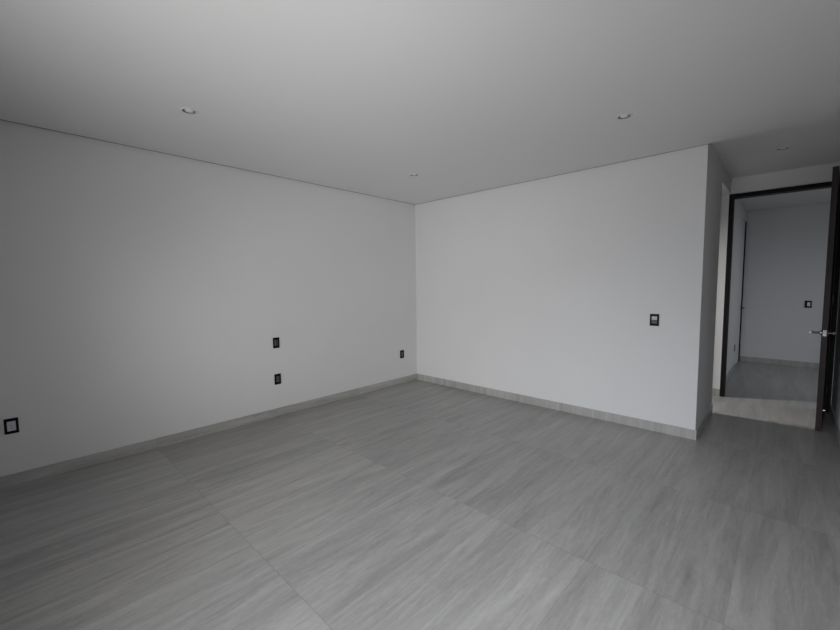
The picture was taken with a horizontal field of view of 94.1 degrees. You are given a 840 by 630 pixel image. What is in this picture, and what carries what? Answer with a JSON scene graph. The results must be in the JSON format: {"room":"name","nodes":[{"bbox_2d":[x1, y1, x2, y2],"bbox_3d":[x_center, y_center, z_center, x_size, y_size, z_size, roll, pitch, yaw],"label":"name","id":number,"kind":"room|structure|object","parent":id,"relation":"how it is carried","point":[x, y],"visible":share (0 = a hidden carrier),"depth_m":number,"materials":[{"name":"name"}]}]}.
{"room":"empty bedroom","nodes":[
{"label":"empty bedroom","id":0,"kind":"room"},
{"bbox_2d":[0,120,416,476],"bbox_3d":[-2.160,-0.177,3.916,0.120,2.760,6.000,4,6,43],"label":"wall","id":1,"kind":"structure","parent":0,"point":[145,295],"depth_m":3.65,"materials":[{"name":"white paint"}]},
{"bbox_2d":[3,417,18,434],"bbox_3d":[-3.060,0.831,2.928,0.012,0.116,0.076,4,6,43],"label":"wall outlet","id":2,"kind":"object","parent":1,"relation":"attached to","point":[11,425],"visible":1,"depth_m":2.92,"materials":[{"name":"black plastic"}]},
{"bbox_2d":[7,421,15,431],"bbox_3d":[-3.057,0.832,2.926,0.004,0.072,0.046,4,6,43],"label":"socket","id":3,"kind":"object","parent":2,"relation":"attached to","point":[11,425],"depth_m":2.92,"materials":[{"name":"grey plastic"}]},
{"bbox_2d":[0,119,414,204],"bbox_3d":[-2.122,-1.521,3.778,0.004,0.060,5.980,4,6,43],"label":"trim","id":4,"kind":"structure","parent":1,"relation":"attached to","point":[0,119],"depth_m":3.60,"materials":[{"name":"grey paint"}]},
{"bbox_2d":[0,374,416,489],"bbox_3d":[-2.099,1.155,3.974,0.011,0.094,6.000,4,6,43],"label":"baseboard","id":5,"kind":"structure","parent":1,"relation":"attached to","point":[11,480],"depth_m":3.70,"materials":[{"name":"tile"}]},
{"bbox_2d":[273,337,279,347],"bbox_3d":[-1.626,0.314,4.422,0.012,0.120,0.074,4,6,43],"label":"wall switch","id":6,"kind":"object","parent":1,"relation":"attached to","point":[275,340],"visible":1,"depth_m":4.42,"materials":[{"name":"black plastic"}]},
{"bbox_2d":[274,373,280,384],"bbox_3d":[-1.620,0.730,4.454,0.012,0.120,0.074,4,6,43],"label":"wall outlet","id":7,"kind":"object","parent":1,"relation":"attached to","point":[277,377],"visible":1,"depth_m":4.45,"materials":[{"name":"black plastic"}]},
{"bbox_2d":[400,350,403,357],"bbox_3d":[-0.269,0.590,5.884,0.012,0.118,0.076,4,6,43],"label":"wall outlet","id":8,"kind":"object","parent":1,"relation":"attached to","point":[401,351],"visible":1,"depth_m":5.88,"materials":[{"name":"black plastic"}]},
{"bbox_2d":[0,361,839,629],"bbox_3d":[2.153,1.261,3.413,7.220,0.120,11.240,4,6,43],"label":"floor","id":9,"kind":"structure","parent":0,"point":[415,504],"depth_m":2.42,"materials":[{"name":"grey tile"}]},
{"bbox_2d":[0,0,839,203],"bbox_3d":[-0.522,-1.421,2.262,4.382,0.060,5.962,4,6,43],"label":"ceiling","id":10,"kind":"structure","parent":0,"point":[359,96],"depth_m":2.33,"materials":[{"name":"white paint"}]},
{"bbox_2d":[179,107,197,114],"bbox_3d":[-1.601,-1.420,2.709,0.115,0.024,0.115,4,6,43],"label":"recessed light","id":11,"kind":"object","parent":10,"relation":"in","point":[189,111],"visible":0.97,"depth_m":2.71,"materials":[{"name":"white metal"}]},
{"bbox_2d":[616,113,632,119],"bbox_3d":[1.500,-1.465,2.872,0.115,0.024,0.115,4,6,43],"label":"recessed light","id":12,"kind":"object","parent":10,"relation":"in","point":[624,116],"visible":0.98,"depth_m":2.87,"materials":[{"name":"white metal"}]},
{"bbox_2d":[415,144,709,429],"bbox_3d":[1.251,-0.288,4.895,3.740,2.760,0.110,4,6,43],"label":"wall","id":13,"kind":"structure","parent":0,"point":[549,288],"depth_m":4.34,"materials":[{"name":"white paint"}]},
{"bbox_2d":[417,374,696,439],"bbox_3d":[1.276,1.048,4.905,3.620,0.094,0.011,4,6,43],"label":"baseboard","id":14,"kind":"structure","parent":13,"relation":"attached to","point":[611,417],"depth_m":4.45,"materials":[{"name":"tile"}]},
{"bbox_2d":[415,144,707,204],"bbox_3d":[1.243,-1.627,4.708,3.616,0.060,0.004,4,6,43],"label":"trim","id":15,"kind":"structure","parent":13,"relation":"attached to","point":[705,144],"depth_m":4.26,"materials":[{"name":"grey paint"}]},
{"bbox_2d":[650,314,658,325],"bbox_3d":[2.305,0.049,3.845,0.080,0.117,0.012,4,6,43],"label":"light switch","id":16,"kind":"object","parent":13,"relation":"attached to","point":[654,318],"visible":1,"depth_m":3.84,"materials":[{"name":"black plastic"}]},
{"bbox_2d":[697,143,746,426],"bbox_3d":[4.268,-0.365,5.484,0.160,2.760,4.890,4,6,43],"label":"wall","id":17,"kind":"structure","parent":0,"point":[719,183],"depth_m":4.11,"materials":[{"name":"white paint"}]},
{"bbox_2d":[696,405,712,439],"bbox_3d":[2.955,1.096,4.057,0.011,0.094,1.055,4,6,43],"label":"baseboard","id":18,"kind":"structure","parent":17,"relation":"attached to","point":[706,417],"depth_m":4.01,"materials":[{"name":"tile"}]},
{"bbox_2d":[726,363,734,381],"bbox_3d":[4.671,0.933,5.932,0.011,0.094,2.052,4,6,43],"label":"baseboard","id":19,"kind":"structure","parent":17,"relation":"attached to","point":[730,372],"depth_m":6.15,"materials":[{"name":"tile"}]},
{"bbox_2d":[734,219,744,364],"bbox_3d":[5.636,-0.388,6.896,0.120,2.549,0.828,4,6,43],"label":"door","id":20,"kind":"structure","parent":17,"relation":"in","point":[739,307],"depth_m":6.93,"materials":[{"name":"white paint"}]},
{"bbox_2d":[712,162,839,400],"bbox_3d":[4.477,-0.291,4.491,5.450,2.760,0.110,4,6,43],"label":"wall","id":21,"kind":"structure","parent":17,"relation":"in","point":[819,173],"depth_m":4.80,"materials":[{"name":"white paint"}]},
{"bbox_2d":[712,388,719,395],"bbox_3d":[3.221,0.966,5.703,1.835,0.094,0.011,4,6,43],"label":"baseboard","id":22,"kind":"structure","parent":21,"relation":"attached to","point":[716,392],"depth_m":5.10,"materials":[{"name":"tile"}]},
{"bbox_2d":[720,181,839,412],"bbox_3d":[4.281,-0.206,4.684,0.993,2.565,0.138,4,6,43],"label":"door frame","id":23,"kind":"structure","parent":21,"relation":"attached to","point":[823,185],"depth_m":4.63,"materials":[{"name":"black paint"}]},
{"bbox_2d":[809,166,839,430],"bbox_3d":[4.212,-0.151,4.059,0.886,2.542,0.182,-5,6,-42],"label":"door","id":24,"kind":"structure","parent":23,"relation":"attached to","point":[825,333],"depth_m":3.78,"materials":[{"name":"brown wood"}]},
{"bbox_2d":[712,106,839,210],"bbox_3d":[2.123,-1.620,3.191,7.220,0.140,11.240,4,6,43],"label":"ceiling","id":25,"kind":"structure","parent":0,"point":[816,143],"depth_m":3.96,"materials":[{"name":"white paint"}]},
{"bbox_2d":[775,146,790,150],"bbox_3d":[3.511,-1.616,3.780,0.115,0.024,0.115,4,6,43],"label":"recessed light","id":26,"kind":"object","parent":25,"relation":"in","point":[787,147],"visible":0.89,"depth_m":3.78,"materials":[{"name":"white metal"}]},
{"bbox_2d":[740,202,829,362],"bbox_3d":[7.252,-0.444,6.112,3.640,2.760,0.120,4,6,43],"label":"wall","id":27,"kind":"structure","parent":0,"point":[786,247],"depth_m":6.84,"materials":[{"name":"white paint"}]},
{"bbox_2d":[738,222,746,360],"bbox_3d":[5.906,-0.417,7.248,0.128,2.560,0.050,4,6,43],"label":"trim","id":28,"kind":"structure","parent":27,"relation":"attached to","point":[745,222],"depth_m":7.19,"materials":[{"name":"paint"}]},
{"bbox_2d":[740,356,818,368],"bbox_3d":[7.221,0.889,6.166,3.400,0.094,0.011,4,6,43],"label":"baseboard","id":29,"kind":"structure","parent":27,"relation":"attached to","point":[742,358],"depth_m":6.94,"materials":[{"name":"tile"}]},
{"bbox_2d":[805,301,811,307],"bbox_3d":[6.607,-0.183,6.653,0.085,0.118,0.012,4,6,43],"label":"light switch","id":30,"kind":"object","parent":27,"relation":"attached to","point":[808,304],"visible":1,"depth_m":6.65,"materials":[{"name":"black plastic"}]},
{"bbox_2d":[831,289,839,428],"bbox_3d":[1.937,-0.025,1.381,0.120,2.760,7.918,4,6,43],"label":"wall","id":31,"kind":"structure","parent":0,"point":[835,402],"depth_m":4.11,"materials":[{"name":"white paint"}]},
{"bbox_2d":[829,405,839,445],"bbox_3d":[1.897,1.302,1.520,0.011,0.094,7.898,4,6,43],"label":"baseboard","id":32,"kind":"structure","parent":31,"relation":"attached to","point":[833,418],"depth_m":3.89,"materials":[{"name":"tile"}]}
]}

